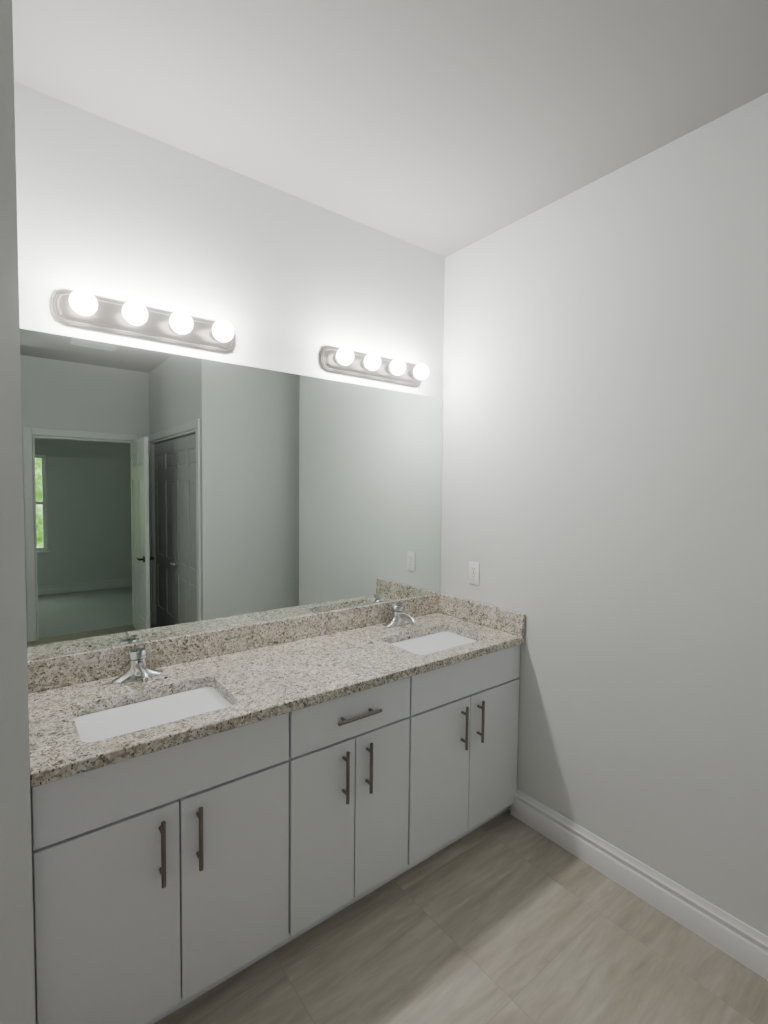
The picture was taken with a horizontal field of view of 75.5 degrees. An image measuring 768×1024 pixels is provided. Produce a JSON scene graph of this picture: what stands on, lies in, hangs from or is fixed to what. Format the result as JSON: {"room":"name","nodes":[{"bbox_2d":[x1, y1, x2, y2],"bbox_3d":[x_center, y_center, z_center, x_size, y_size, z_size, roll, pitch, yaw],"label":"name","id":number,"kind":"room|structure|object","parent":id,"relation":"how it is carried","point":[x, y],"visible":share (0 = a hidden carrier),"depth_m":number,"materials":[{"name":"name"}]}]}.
{"room":"bathroom","nodes":[
{"label":"bathroom","id":0,"kind":"room"},
{"bbox_2d":[0,0,35,1023],"bbox_3d":[-1.032,0.076,1.308,0.120,2.786,0.612,-1,3,-38],"label":"wall","id":1,"kind":"structure","parent":0,"point":[17,988],"depth_m":1.09,"materials":[{"name":"paint"}]},
{"bbox_2d":[14,81,444,657],"bbox_3d":[-0.706,0.046,2.022,4.160,2.786,0.120,-1,3,-38],"label":"wall","id":2,"kind":"structure","parent":0,"point":[279,280],"depth_m":1.91,"materials":[{"name":"paint"}]},
{"bbox_2d":[51,289,234,353],"bbox_3d":[-0.799,-0.677,1.749,0.612,0.116,0.130,-1,3,-38],"label":"sconce","id":3,"kind":"object","parent":2,"relation":"attached to","point":[82,308],"visible":1,"depth_m":1.73,"materials":[{"name":"white glass"}]},
{"bbox_2d":[20,328,442,660],"bbox_3d":[-0.426,-0.066,2.151,1.871,1.063,0.006,-1,3,-38],"label":"mirror","id":4,"kind":"object","parent":2,"relation":"attached to","point":[166,495],"visible":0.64,"depth_m":1.94,"materials":[{"name":"clear glass"}]},
{"bbox_2d":[27,593,438,692],"bbox_3d":[-0.428,0.518,2.172,1.872,0.104,0.018,-1,3,-38],"label":"backsplash","id":5,"kind":"structure","parent":2,"relation":"attached to","point":[68,669],"depth_m":1.98,"materials":[{"name":"beige stone"}]},
{"bbox_2d":[319,346,428,386],"bbox_3d":[-0.008,-0.697,2.359,0.612,0.116,0.130,-1,3,-38],"label":"sconce","id":6,"kind":"object","parent":2,"relation":"attached to","point":[348,361],"visible":1,"depth_m":2.33,"materials":[{"name":"white glass"}]},
{"bbox_2d":[12,0,767,256],"bbox_3d":[1.306,-1.252,-0.628,4.160,0.100,6.654,-1,3,-38],"label":"ceiling","id":7,"kind":"structure","parent":0,"point":[444,128],"depth_m":1.53,"materials":[{"name":"paint"}]},
{"bbox_2d":[154,809,767,1023],"bbox_3d":[0.518,1.577,0.484,4.160,0.100,4.180,-1,3,-38],"label":"floor","id":8,"kind":"structure","parent":0,"point":[506,917],"depth_m":1.63,"materials":[{"name":"beige wood"}]},
{"bbox_2d":[30,641,523,1023],"bbox_3d":[-0.261,1.033,1.972,1.872,0.830,0.584,-1,3,-38],"label":"bathroom vanity","id":9,"kind":"object","parent":8,"relation":"on","point":[211,809],"depth_m":1.52,"materials":[{"name":"white wood"}]},
{"bbox_2d":[28,613,523,784],"bbox_3d":[-0.261,0.600,1.958,1.872,0.036,0.569,-1,3,-38],"label":"countertop","id":10,"kind":"structure","parent":9,"relation":"on","point":[272,678],"depth_m":1.72,"materials":[{"name":"beige stone"}]},
{"bbox_2d":[107,645,166,684],"bbox_3d":[-0.835,0.528,1.705,0.164,0.118,0.164,-1,3,-38],"label":"faucet","id":11,"kind":"object","parent":10,"relation":"on","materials":[{"name":"silver metal"}]},
{"bbox_2d":[71,681,238,744],"bbox_3d":[-0.704,0.699,1.541,0.492,0.157,0.347,-1,3,-38],"label":"sink","id":12,"kind":"object","parent":10,"relation":"in","point":[98,722],"depth_m":1.57,"materials":[{"name":"white ceramic"}]},
{"bbox_2d":[379,601,418,628],"bbox_3d":[0.099,0.505,2.426,0.165,0.118,0.164,-1,3,-38],"label":"faucet","id":13,"kind":"object","parent":10,"relation":"on","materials":[{"name":"silver metal"}]},
{"bbox_2d":[391,629,482,656],"bbox_3d":[0.230,0.675,2.261,0.492,0.157,0.347,-1,3,-38],"label":"sink","id":14,"kind":"object","parent":10,"relation":"in","point":[434,640],"depth_m":2.33,"materials":[{"name":"white ceramic"}]},
{"bbox_2d":[440,93,767,935],"bbox_3d":[0.864,0.059,2.116,0.120,2.786,1.650,-1,3,-38],"label":"wall","id":15,"kind":"structure","parent":0,"point":[604,483],"depth_m":1.89,"materials":[{"name":"paint"}]},
{"bbox_2d":[469,561,478,584],"bbox_3d":[0.460,0.313,2.541,0.007,0.114,0.070,-1,3,-38],"label":"electrical outlet plate","id":16,"kind":"object","parent":15,"relation":"attached to","point":[473,572],"visible":1,"depth_m":2.54,"materials":[{"name":"white plastic"}]},
{"bbox_2d":[439,593,524,636],"bbox_3d":[0.479,0.512,2.513,0.020,0.104,0.550,-1,3,-38],"label":"backsplash","id":17,"kind":"structure","parent":15,"relation":"attached to","point":[510,621],"depth_m":2.47,"materials":[{"name":"beige stone"}]},
{"bbox_2d":[511,789,767,980],"bbox_3d":[0.954,1.401,1.924,0.022,0.126,1.117,-1,3,-38],"label":"baseboard","id":18,"kind":"structure","parent":15,"relation":"attached to","point":[740,941],"depth_m":1.85,"materials":[{"name":"white wood"}]}
]}

